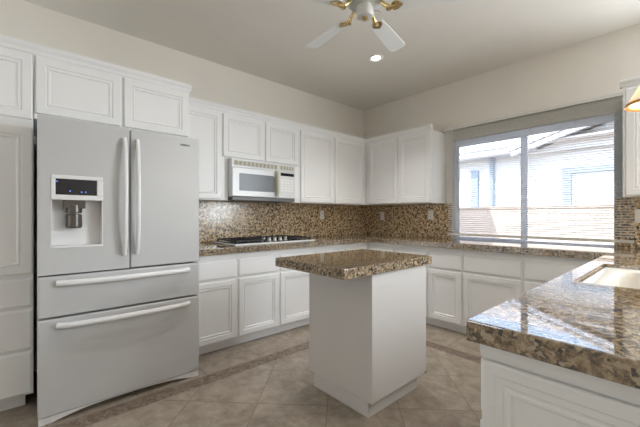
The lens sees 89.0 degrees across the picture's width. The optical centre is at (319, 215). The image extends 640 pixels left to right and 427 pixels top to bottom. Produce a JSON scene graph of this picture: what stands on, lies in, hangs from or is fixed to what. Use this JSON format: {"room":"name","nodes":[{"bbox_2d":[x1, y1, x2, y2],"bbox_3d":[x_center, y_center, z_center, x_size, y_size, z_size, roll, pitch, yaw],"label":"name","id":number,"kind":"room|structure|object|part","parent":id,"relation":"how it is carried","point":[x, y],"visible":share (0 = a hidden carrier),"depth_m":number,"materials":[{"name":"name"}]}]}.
{"room":"kitchen","nodes":[
{"label":"kitchen","id":0,"kind":"room"},
{"bbox_2d":[0,0,362,371],"bbox_3d":[-1.760,-0.213,2.966,6.650,3.010,0.150,0,0,-42],"label":"wall","id":1,"kind":"structure","parent":0,"point":[19,19],"depth_m":3.11,"materials":[{"name":"paint"}]},
{"bbox_2d":[34,43,191,137],"bbox_3d":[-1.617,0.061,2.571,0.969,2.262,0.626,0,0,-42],"label":"upper cabinet","id":2,"kind":"object","parent":1,"relation":"attached to","point":[67,85],"visible":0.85,"depth_m":2.28,"materials":[{"name":"white paint"}]},
{"bbox_3d":[-1.605,-0.821,2.186,0.459,0.355,0.018,0,0,-42],"label":"door","id":3,"kind":"part","parent":2,"relation":"part of","materials":[{"name":"white paint"}]},
{"bbox_3d":[-1.425,-1.041,2.354,0.969,0.059,0.046,0,0,-42],"label":"crown","id":4,"kind":"part","parent":2,"relation":"part of","materials":[{"name":"white paint"}]},
{"bbox_3d":[-1.248,-0.821,2.503,0.453,0.355,0.018,0,0,-42],"label":"door","id":5,"kind":"part","parent":2,"relation":"part of","materials":[{"name":"white paint"}]},
{"bbox_2d":[189,96,225,200],"bbox_3d":[-1.188,-0.610,3.135,0.441,0.920,0.351,0,0,-42],"label":"upper cabinet","id":6,"kind":"object","parent":1,"relation":"attached to","point":[205,117],"visible":0.57,"depth_m":3.06,"materials":[{"name":"white paint"}]},
{"bbox_3d":[-1.087,-1.041,3.020,0.441,0.059,0.046,0,0,-42],"label":"crown","id":7,"kind":"part","parent":6,"relation":"part of","materials":[{"name":"white paint"}]},
{"bbox_2d":[211,105,299,203],"bbox_3d":[-0.695,-0.610,3.572,0.928,0.920,0.351,0,0,-42],"label":"upper cabinet","id":8,"kind":"object","parent":1,"relation":"attached to","point":[247,135],"visible":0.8,"depth_m":3.41,"materials":[{"name":"white paint"}]},
{"bbox_3d":[-1.020,-0.358,3.301,0.030,0.415,0.325,0,0,-42],"label":"filler panel","id":9,"kind":"part","parent":8,"relation":"part of","materials":[{"name":"white paint"}]},
{"bbox_3d":[-0.766,-0.786,3.296,0.455,0.415,0.018,0,0,-42],"label":"door","id":10,"kind":"part","parent":8,"relation":"part of","materials":[{"name":"white paint"}]},
{"bbox_2d":[225,158,294,202],"bbox_3d":[-0.673,-0.357,3.515,0.765,0.407,0.440,0,0,-42],"label":"microwave","id":11,"kind":"object","parent":8,"relation":"attached to","point":[248,180],"visible":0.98,"depth_m":3.35,"materials":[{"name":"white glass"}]},
{"bbox_3d":[-0.652,-0.334,3.319,0.533,0.282,0.020,0,0,-42],"label":"door","id":12,"kind":"part","parent":11,"relation":"part of","materials":[{"name":"white plastic"}]},
{"bbox_3d":[-0.452,-0.343,3.459,0.036,0.286,0.064,0,0,-42],"label":"handle","id":13,"kind":"part","parent":11,"relation":"part of","materials":[{"name":"white plastic"}]},
{"bbox_3d":[-0.366,-0.334,3.573,0.224,0.282,0.018,0,0,-42],"label":"control panel","id":14,"kind":"part","parent":11,"relation":"part of","materials":[{"name":"white plastic"}]},
{"bbox_3d":[-0.584,-1.041,3.466,0.903,0.059,0.046,0,0,-42],"label":"crown","id":15,"kind":"part","parent":8,"relation":"part of","materials":[{"name":"white paint"}]},
{"bbox_3d":[-0.419,-0.786,3.604,0.427,0.415,0.018,0,0,-42],"label":"door","id":16,"kind":"part","parent":8,"relation":"part of","materials":[{"name":"white paint"}]},
{"bbox_3d":[-0.392,-0.358,3.857,0.096,0.415,0.325,0,0,-42],"label":"filler panel","id":17,"kind":"part","parent":8,"relation":"part of","materials":[{"name":"white paint"}]},
{"bbox_2d":[199,201,362,242],"bbox_3d":[-0.403,0.064,4.058,2.844,0.427,0.012,0,0,-42],"label":"backsplash","id":18,"kind":"structure","parent":1,"relation":"attached to","point":[216,219],"depth_m":3.91,"materials":[{"name":"stone"}]},
{"bbox_2d":[320,211,323,218],"bbox_3d":[0.029,-0.011,4.426,0.070,0.115,0.008,0,0,-42],"label":"wall outlet","id":19,"kind":"object","parent":18,"relation":"attached to","point":[321,212],"visible":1,"depth_m":4.42,"materials":[{"name":"plastic"}]},
{"bbox_2d":[285,123,377,205],"bbox_3d":[0.218,-0.610,4.380,1.510,0.920,0.351,0,0,-42],"label":"upper cabinet","id":20,"kind":"object","parent":1,"relation":"attached to","point":[331,164],"visible":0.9,"depth_m":4.09,"materials":[{"name":"white paint"}]},
{"bbox_3d":[-0.028,-0.577,3.950,0.528,0.833,0.018,0,0,-42],"label":"door","id":21,"kind":"part","parent":20,"relation":"part of","materials":[{"name":"white paint"}]},
{"bbox_3d":[0.197,-1.041,4.157,1.182,0.059,0.046,0,0,-42],"label":"crown","id":22,"kind":"part","parent":20,"relation":"part of","materials":[{"name":"white paint"}]},
{"bbox_3d":[0.397,-0.577,4.326,0.547,0.833,0.018,0,0,-42],"label":"door","id":23,"kind":"part","parent":20,"relation":"part of","materials":[{"name":"white paint"}]},
{"bbox_2d":[0,323,481,426],"bbox_3d":[0.388,1.242,0.427,6.500,0.100,6.500,0,0,-42],"label":"floor","id":24,"kind":"structure","parent":0,"point":[282,392],"depth_m":2.12,"materials":[{"name":"tile"}]},
{"bbox_2d":[0,34,33,411],"bbox_3d":[-2.222,0.061,2.035,0.644,2.262,0.626,0,0,-42],"label":"pantry cabinet","id":25,"kind":"object","parent":24,"relation":"on","point":[16,55],"visible":1,"depth_m":1.98,"materials":[{"name":"white paint"}]},
{"bbox_3d":[-2.021,-0.093,1.819,0.618,0.900,0.018,0,0,-42],"label":"door","id":26,"kind":"part","parent":25,"relation":"part of","materials":[{"name":"white paint"}]},
{"bbox_3d":[-2.021,-0.798,1.819,0.618,0.400,0.018,0,0,-42],"label":"door","id":27,"kind":"part","parent":25,"relation":"part of","materials":[{"name":"white paint"}]},
{"bbox_3d":[-2.020,0.965,1.819,0.620,0.263,0.018,0,0,-42],"label":"drawer","id":28,"kind":"part","parent":25,"relation":"part of","materials":[{"name":"white paint"}]},
{"bbox_3d":[-2.020,0.698,1.819,0.620,0.244,0.018,0,0,-42],"label":"drawer","id":29,"kind":"part","parent":25,"relation":"part of","materials":[{"name":"white paint"}]},
{"bbox_3d":[-2.020,0.473,1.819,0.620,0.173,0.018,0,0,-42],"label":"drawer","id":30,"kind":"part","parent":25,"relation":"part of","materials":[{"name":"white paint"}]},
{"bbox_3d":[-2.030,-1.041,1.818,0.644,0.059,0.046,0,0,-42],"label":"crown","id":31,"kind":"part","parent":25,"relation":"part of","materials":[{"name":"white paint"}]},
{"bbox_2d":[37,114,198,426],"bbox_3d":[-1.506,0.311,2.426,0.915,1.762,0.935,0,0,-42],"label":"refrigerator","id":32,"kind":"object","parent":24,"relation":"on","point":[118,207],"visible":1,"depth_m":2.06,"materials":[{"name":"white metal"}]},
{"bbox_3d":[-1.470,-0.166,1.973,0.251,0.145,0.080,0,0,-42],"label":"dispenser panel","id":33,"kind":"part","parent":32,"relation":"part of","materials":[{"name":"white plastic"}]},
{"bbox_3d":[-1.447,-0.115,2.011,0.455,0.910,0.094,0,0,-42],"label":"door","id":34,"kind":"part","parent":32,"relation":"part of","materials":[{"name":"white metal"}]},
{"bbox_3d":[-1.263,1.172,2.150,0.907,0.038,0.040,0,0,-42],"label":"kick plate","id":35,"kind":"part","parent":32,"relation":"part of","materials":[{"name":"white plastic"}]},
{"bbox_3d":[-1.274,0.874,2.164,0.915,0.556,0.094,0,0,-42],"label":"drawer","id":36,"kind":"part","parent":32,"relation":"part of","materials":[{"name":"white metal"}]},
{"bbox_3d":[-1.274,0.467,2.164,0.915,0.237,0.094,0,0,-42],"label":"drawer","id":37,"kind":"part","parent":32,"relation":"part of","materials":[{"name":"white metal"}]},
{"bbox_3d":[-1.220,0.635,2.105,0.760,0.034,0.075,0,0,-42],"label":"handle","id":38,"kind":"part","parent":32,"relation":"part of","materials":[{"name":"white plastic"}]},
{"bbox_3d":[-1.220,0.390,2.105,0.760,0.034,0.075,0,0,-42],"label":"handle","id":39,"kind":"part","parent":32,"relation":"part of","materials":[{"name":"white plastic"}]},
{"bbox_3d":[-1.246,-0.126,2.083,0.026,0.756,0.071,0,0,-42],"label":"handle","id":40,"kind":"part","parent":32,"relation":"part of","materials":[{"name":"white plastic"}]},
{"bbox_3d":[-1.192,-0.126,2.131,0.026,0.756,0.071,0,0,-42],"label":"handle","id":41,"kind":"part","parent":32,"relation":"part of","materials":[{"name":"white plastic"}]},
{"bbox_3d":[-1.102,-0.115,2.317,0.454,0.910,0.094,0,0,-42],"label":"door","id":42,"kind":"part","parent":32,"relation":"part of","materials":[{"name":"white metal"}]},
{"bbox_2d":[195,253,236,354],"bbox_3d":[-1.105,0.763,3.030,0.425,0.857,0.618,0,0,-42],"label":"base cabinet","id":43,"kind":"object","parent":24,"relation":"on","point":[217,295],"visible":0.54,"depth_m":2.82,"materials":[{"name":"white paint"}]},
{"bbox_3d":[-0.906,0.831,2.805,0.402,0.522,0.018,0,0,-42],"label":"door","id":44,"kind":"part","parent":43,"relation":"part of","materials":[{"name":"white paint"}]},
{"bbox_3d":[-0.906,0.472,2.805,0.402,0.160,0.018,0,0,-42],"label":"drawer","id":45,"kind":"part","parent":43,"relation":"part of","materials":[{"name":"white paint"}]},
{"bbox_2d":[234,250,278,344],"bbox_3d":[-0.775,0.763,3.322,0.456,0.857,0.618,0,0,-42],"label":"base cabinet","id":46,"kind":"object","parent":24,"relation":"on","point":[257,272],"visible":0.7,"depth_m":3.09,"materials":[{"name":"white paint"}]},
{"bbox_3d":[-0.576,0.472,3.098,0.433,0.160,0.018,0,0,-42],"label":"drawer","id":47,"kind":"part","parent":46,"relation":"part of","materials":[{"name":"white paint"}]},
{"bbox_3d":[-0.576,0.831,3.098,0.433,0.522,0.018,0,0,-42],"label":"door","id":48,"kind":"part","parent":46,"relation":"part of","materials":[{"name":"white paint"}]},
{"bbox_2d":[276,247,314,332],"bbox_3d":[-0.427,0.763,3.631,0.472,0.857,0.618,0,0,-42],"label":"base cabinet","id":49,"kind":"object","parent":24,"relation":"on","point":[293,284],"visible":0.45,"depth_m":3.37,"materials":[{"name":"white paint"}]},
{"bbox_3d":[-0.228,0.831,3.406,0.449,0.522,0.018,0,0,-42],"label":"door","id":50,"kind":"part","parent":49,"relation":"part of","materials":[{"name":"white paint"}]},
{"bbox_3d":[-0.228,0.472,3.406,0.449,0.160,0.018,0,0,-42],"label":"drawer","id":51,"kind":"part","parent":49,"relation":"part of","materials":[{"name":"white paint"}]},
{"bbox_2d":[315,244,343,253],"bbox_3d":[-0.077,0.763,3.940,0.459,0.857,0.618,0,0,-42],"label":"base cabinet","id":52,"kind":"object","parent":24,"relation":"on","point":[331,248],"visible":0.09,"depth_m":3.71,"materials":[{"name":"white paint"}]},
{"bbox_3d":[0.121,0.472,3.715,0.436,0.160,0.018,0,0,-42],"label":"drawer","id":53,"kind":"part","parent":52,"relation":"part of","materials":[{"name":"white paint"}]},
{"bbox_2d":[275,249,431,417],"bbox_3d":[0.240,0.735,2.209,0.873,0.914,0.636,0,0,-42],"label":"kitchen island","id":54,"kind":"object","parent":24,"relation":"on","point":[367,308],"visible":1,"depth_m":2.05,"materials":[{"name":"white paint"}]},
{"bbox_3d":[0.286,0.713,1.894,0.004,0.758,0.047,0,0,-42],"label":"corner trim","id":55,"kind":"part","parent":54,"relation":"part of","materials":[{"name":"white paint"}]},
{"bbox_2d":[344,242,367,250],"bbox_3d":[0.484,0.763,4.436,1.037,0.857,0.618,0,0,-42],"label":"base cabinet","id":56,"kind":"object","parent":24,"relation":"on","point":[354,246],"visible":0.08,"depth_m":4.01,"materials":[{"name":"white paint"}]},
{"bbox_3d":[0.450,0.472,4.006,0.393,0.160,0.018,0,0,-42],"label":"drawer","id":57,"kind":"part","parent":56,"relation":"part of","materials":[{"name":"white paint"}]},
{"bbox_2d":[199,234,639,388],"bbox_3d":[0.888,0.306,2.537,2.950,0.056,3.998,0,0,-42],"label":"countertop","id":58,"kind":"structure","parent":56,"relation":"on","point":[564,321],"depth_m":0.94,"materials":[{"name":"stone"}]},
{"bbox_2d":[213,235,314,245],"bbox_3d":[-0.576,0.247,3.466,0.965,0.060,0.500,0,0,-42],"label":"cooktop","id":59,"kind":"object","parent":58,"relation":"in","point":[259,240],"visible":1,"depth_m":3.31,"materials":[{"name":"black metal"}]},
{"bbox_3d":[-0.580,0.259,3.470,0.915,0.004,0.450,0,0,-42],"label":"burner plate","id":60,"kind":"part","parent":59,"relation":"part of","materials":[{"name":"black metal"}]},
{"bbox_2d":[582,267,639,288],"bbox_3d":[1.513,0.399,1.468,0.762,0.206,0.445,0,0,-42],"label":"sink","id":61,"kind":"object","parent":58,"relation":"in","point":[618,277],"visible":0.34,"depth_m":1.74,"materials":[{"name":"ceramic"}]},
{"bbox_2d":[368,242,394,251],"bbox_3d":[0.969,0.763,4.204,0.618,0.857,0.405,0,0,-42],"label":"base cabinet","id":62,"kind":"object","parent":24,"relation":"on","point":[371,246],"visible":0.13,"depth_m":3.99,"materials":[{"name":"white paint"}]},
{"bbox_3d":[0.745,0.472,4.005,0.018,0.160,0.382,0,0,-42],"label":"drawer","id":63,"kind":"part","parent":62,"relation":"part of","materials":[{"name":"white paint"}]},
{"bbox_2d":[395,244,430,323],"bbox_3d":[1.248,0.763,3.889,0.618,0.857,0.434,0,0,-42],"label":"base cabinet","id":64,"kind":"object","parent":24,"relation":"on","point":[420,250],"visible":0.22,"depth_m":3.61,"materials":[{"name":"white paint"}]},
{"bbox_3d":[1.024,0.472,3.690,0.018,0.160,0.411,0,0,-42],"label":"drawer","id":65,"kind":"part","parent":64,"relation":"part of","materials":[{"name":"white paint"}]},
{"bbox_3d":[1.024,0.831,3.690,0.018,0.522,0.411,0,0,-42],"label":"door","id":66,"kind":"part","parent":64,"relation":"part of","materials":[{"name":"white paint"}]},
{"bbox_2d":[428,247,465,333],"bbox_3d":[1.519,0.763,3.584,0.618,0.857,0.380,0,0,-42],"label":"base cabinet","id":67,"kind":"object","parent":24,"relation":"on","point":[445,273],"visible":0.71,"depth_m":3.38,"materials":[{"name":"white paint"}]},
{"bbox_3d":[1.294,0.472,3.385,0.018,0.160,0.357,0,0,-42],"label":"drawer","id":68,"kind":"part","parent":67,"relation":"part of","materials":[{"name":"white paint"}]},
{"bbox_3d":[1.294,0.831,3.385,0.018,0.522,0.357,0,0,-42],"label":"door","id":69,"kind":"part","parent":67,"relation":"part of","materials":[{"name":"white paint"}]},
{"bbox_2d":[463,250,522,326],"bbox_3d":[1.821,0.763,3.242,0.618,0.857,0.531,0,0,-42],"label":"base cabinet","id":70,"kind":"object","parent":24,"relation":"on","point":[490,279],"visible":0.39,"depth_m":3.06,"materials":[{"name":"white paint"}]},
{"bbox_3d":[1.597,0.472,3.043,0.018,0.160,0.508,0,0,-42],"label":"drawer","id":71,"kind":"part","parent":70,"relation":"part of","materials":[{"name":"white paint"}]},
{"bbox_3d":[1.597,0.831,3.043,0.018,0.522,0.508,0,0,-42],"label":"door","id":72,"kind":"part","parent":70,"relation":"part of","materials":[{"name":"white paint"}]},
{"bbox_2d":[523,254,592,292],"bbox_3d":[2.182,0.763,2.834,0.618,0.857,0.556,0,0,-42],"label":"base cabinet","id":73,"kind":"object","parent":24,"relation":"on","point":[537,270],"visible":0.15,"depth_m":2.73,"materials":[{"name":"white paint"}]},
{"bbox_3d":[1.958,0.831,2.635,0.018,0.522,0.533,0,0,-42],"label":"door","id":74,"kind":"part","parent":73,"relation":"part of","materials":[{"name":"white paint"}]},
{"bbox_3d":[1.958,0.472,2.635,0.018,0.160,0.533,0,0,-42],"label":"drawer","id":75,"kind":"part","parent":73,"relation":"part of","materials":[{"name":"white paint"}]},
{"bbox_2d":[480,344,639,426],"bbox_3d":[1.811,0.763,1.508,2.930,0.857,0.914,0,0,-42],"label":"base cabinet","id":76,"kind":"object","parent":24,"relation":"on","point":[517,390],"visible":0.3,"depth_m":0.76,"materials":[{"name":"white paint"}]},
{"bbox_3d":[0.651,0.472,1.080,0.536,0.160,0.018,0,0,-42],"label":"drawer","id":77,"kind":"part","parent":76,"relation":"part of","materials":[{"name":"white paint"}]},
{"bbox_3d":[0.741,0.721,0.549,0.020,0.772,0.896,0,0,-42],"label":"panel","id":78,"kind":"part","parent":76,"relation":"part of","materials":[{"name":"white paint"}]},
{"bbox_2d":[23,0,639,110],"bbox_3d":[0.388,-1.678,0.427,6.800,0.120,6.800,0,0,-42],"label":"ceiling","id":79,"kind":"structure","parent":0,"point":[448,43],"depth_m":2.89,"materials":[{"name":"paint"}]},
{"bbox_2d":[368,54,383,61],"bbox_3d":[0.573,-1.613,3.338,0.167,0.010,0.167,0,0,-42],"label":"recessed light","id":80,"kind":"object","parent":79,"relation":"in","point":[375,57],"visible":1,"depth_m":3.33,"materials":[{"name":"white glass"}]},
{"bbox_2d":[305,0,461,51],"bbox_3d":[0.268,-1.429,2.096,1.143,0.378,1.113,0,0,-42],"label":"ceiling fan","id":81,"kind":"object","parent":79,"relation":"hanging from","point":[364,9],"visible":1,"depth_m":2.07,"materials":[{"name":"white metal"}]},
{"bbox_3d":[-0.076,-1.308,1.933,0.417,0.029,0.124,0,0,-20],"label":"blade","id":82,"kind":"part","parent":81,"relation":"part of","materials":[{"name":"white wood"}]},
{"bbox_3d":[0.055,-1.308,2.371,0.130,0.030,0.420,0,0,-42],"label":"blade","id":83,"kind":"part","parent":81,"relation":"part of","materials":[{"name":"white wood"}]},
{"bbox_3d":[0.500,-1.308,2.380,0.124,0.029,0.417,0,0,34],"label":"blade","id":84,"kind":"part","parent":81,"relation":"part of","materials":[{"name":"white wood"}]},
{"bbox_3d":[0.653,-1.308,1.956,0.417,0.029,0.124,0,0,16],"label":"blade","id":85,"kind":"part","parent":81,"relation":"part of","materials":[{"name":"white wood"}]},
{"bbox_2d":[624,85,639,111],"bbox_3d":[1.568,-1.068,1.498,0.248,1.100,0.248,0,0,-42],"label":"pendant lamp","id":86,"kind":"object","parent":79,"relation":"hanging from","point":[633,105],"visible":1,"depth_m":1.54,"materials":[{"name":"beige glass"}]},
{"bbox_3d":[1.568,-0.608,1.498,0.236,0.154,0.236,0,0,-42],"label":"lamp shade","id":87,"kind":"part","parent":86,"relation":"part of","materials":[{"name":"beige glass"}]},
{"bbox_2d":[363,23,639,248],"bbox_3d":[2.878,-0.213,2.631,0.150,3.010,6.500,0,0,-42],"label":"wall","id":88,"kind":"structure","parent":0,"point":[594,67],"depth_m":3.39,"materials":[{"name":"paint"}]},
{"bbox_2d":[366,124,444,205],"bbox_3d":[1.085,-0.610,4.275,0.351,0.920,1.002,0,0,-42],"label":"upper cabinet","id":89,"kind":"object","parent":88,"relation":"attached to","point":[404,167],"visible":1,"depth_m":4.05,"materials":[{"name":"white paint"}]},
{"bbox_3d":[0.829,-0.577,4.325,0.018,0.833,0.470,0,0,-42],"label":"door","id":90,"kind":"part","parent":89,"relation":"part of","materials":[{"name":"white paint"}]},
{"bbox_3d":[0.971,-1.041,4.173,0.046,0.059,1.002,0,0,-42],"label":"crown","id":91,"kind":"part","parent":89,"relation":"part of","materials":[{"name":"white paint"}]},
{"bbox_3d":[1.144,-0.577,3.969,0.018,0.833,0.438,0,0,-42],"label":"door","id":92,"kind":"part","parent":89,"relation":"part of","materials":[{"name":"white paint"}]},
{"bbox_2d":[363,203,451,238],"bbox_3d":[1.135,0.064,4.475,0.012,0.427,1.400,0,0,-42],"label":"backsplash","id":93,"kind":"structure","parent":88,"relation":"attached to","point":[399,220],"depth_m":4.39,"materials":[{"name":"stone"}]},
{"bbox_2d":[380,212,383,219],"bbox_3d":[0.902,0.002,4.723,0.008,0.115,0.070,0,0,-42],"label":"wall outlet","id":94,"kind":"object","parent":93,"relation":"attached to","point":[381,213],"visible":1,"depth_m":4.72,"materials":[{"name":"plastic"}]},
{"bbox_2d":[428,210,432,218],"bbox_3d":[1.411,-0.011,4.148,0.008,0.115,0.070,0,0,-42],"label":"wall outlet","id":95,"kind":"object","parent":93,"relation":"attached to","point":[430,212],"visible":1,"depth_m":4.15,"materials":[{"name":"plastic"}]},
{"bbox_2d":[455,114,613,246],"bbox_3d":[2.168,-0.314,3.470,0.060,1.188,1.471,0,0,-42],"label":"window","id":96,"kind":"structure","parent":88,"relation":"in","point":[524,217],"depth_m":3.45,"materials":[{"name":"plastic"}]},
{"bbox_3d":[1.930,-0.292,3.738,0.032,1.114,0.697,0,0,-42],"label":"sash","id":97,"kind":"part","parent":96,"relation":"part of","materials":[{"name":"glass"}]},
{"bbox_2d":[444,92,633,242],"bbox_3d":[2.086,-0.414,3.364,0.052,1.292,1.676,0,0,-42],"label":"blind","id":98,"kind":"object","parent":96,"relation":"attached to","point":[620,94],"visible":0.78,"depth_m":3.18,"materials":[{"name":"white plastic"}]},
{"bbox_3d":[2.137,-0.411,3.311,0.028,1.238,0.002,0,0,-42],"label":"ladder cord","id":99,"kind":"part","parent":98,"relation":"part of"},
{"bbox_3d":[2.103,0.219,3.348,0.028,0.026,1.629,0,0,-42],"label":"rail","id":100,"kind":"part","parent":98,"relation":"part of","materials":[{"name":"white plastic"}]},
{"bbox_3d":[2.588,-0.411,2.801,0.028,1.238,0.002,0,0,-42],"label":"ladder cord","id":101,"kind":"part","parent":98,"relation":"part of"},
{"bbox_3d":[2.425,-0.292,3.189,0.004,1.114,0.686,0,0,-42],"label":"pane","id":102,"kind":"part","parent":96,"relation":"part of","materials":[{"name":"clear glass"}]},
{"bbox_2d":[466,239,613,247],"bbox_3d":[2.119,0.286,3.426,0.068,0.012,1.467,0,0,-42],"label":"window sill","id":103,"kind":"structure","parent":88,"relation":"attached to","point":[466,239],"depth_m":3.29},
{"bbox_2d":[615,111,622,197],"bbox_3d":[2.607,-0.531,2.821,0.004,0.754,0.076,0,0,-42],"label":"trim","id":104,"kind":"structure","parent":88,"relation":"attached to","point":[618,112],"depth_m":2.83,"materials":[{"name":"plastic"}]},
{"bbox_2d":[615,198,639,248],"bbox_3d":[2.820,0.064,2.573,0.012,0.427,0.729,0,0,-42],"label":"backsplash","id":105,"kind":"structure","parent":88,"relation":"attached to","point":[636,237],"depth_m":2.78,"materials":[{"name":"stone"}]},
{"bbox_2d":[635,209,639,222],"bbox_3d":[2.692,0.002,2.700,0.010,0.115,0.118,0,0,-42],"label":"light switch","id":106,"kind":"object","parent":105,"relation":"attached to","point":[637,211],"visible":1,"depth_m":2.73,"materials":[{"name":"plastic"}]},
{"bbox_2d":[619,76,639,197],"bbox_3d":[2.642,-0.610,2.479,0.301,0.920,0.505,0,0,-42],"label":"upper cabinet","id":107,"kind":"object","parent":88,"relation":"attached to","point":[631,120],"visible":0.93,"depth_m":2.53,"materials":[{"name":"white paint"}]},
{"bbox_3d":[2.546,-1.041,2.394,0.046,0.059,0.505,0,0,-42],"label":"crown","id":108,"kind":"part","parent":107,"relation":"part of","materials":[{"name":"white paint"}]},
{"bbox_3d":[2.543,-0.577,2.389,0.018,0.833,0.437,0,0,-42],"label":"door","id":109,"kind":"part","parent":107,"relation":"part of","materials":[{"name":"white paint"}]},
{"bbox_3d":[12.621,1.402,14.262,29.840,0.180,30.000,0,0,-42],"label":"ground","id":110,"kind":"structure","parent":0,"visible":0},
{"bbox_2d":[460,204,613,245],"bbox_3d":[3.305,0.567,6.682,0.200,1.490,19.000,0,0,-42],"label":"wall","id":111,"kind":"structure","parent":110,"relation":"on","point":[494,221],"depth_m":5.77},
{"bbox_2d":[460,122,613,206],"bbox_3d":[5.946,-0.748,9.688,4.900,4.120,19.200,0,0,-42],"label":"neighbor house","id":112,"kind":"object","parent":110,"relation":"on","point":[483,199],"visible":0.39,"depth_m":7.53,"materials":[{"name":"paint"}]},
{"bbox_3d":[5.987,-0.353,6.819,0.039,1.188,1.148,0,0,-42],"label":"pane","id":113,"kind":"part","parent":112,"relation":"part of","materials":[{"name":"white glass"}]}
]}

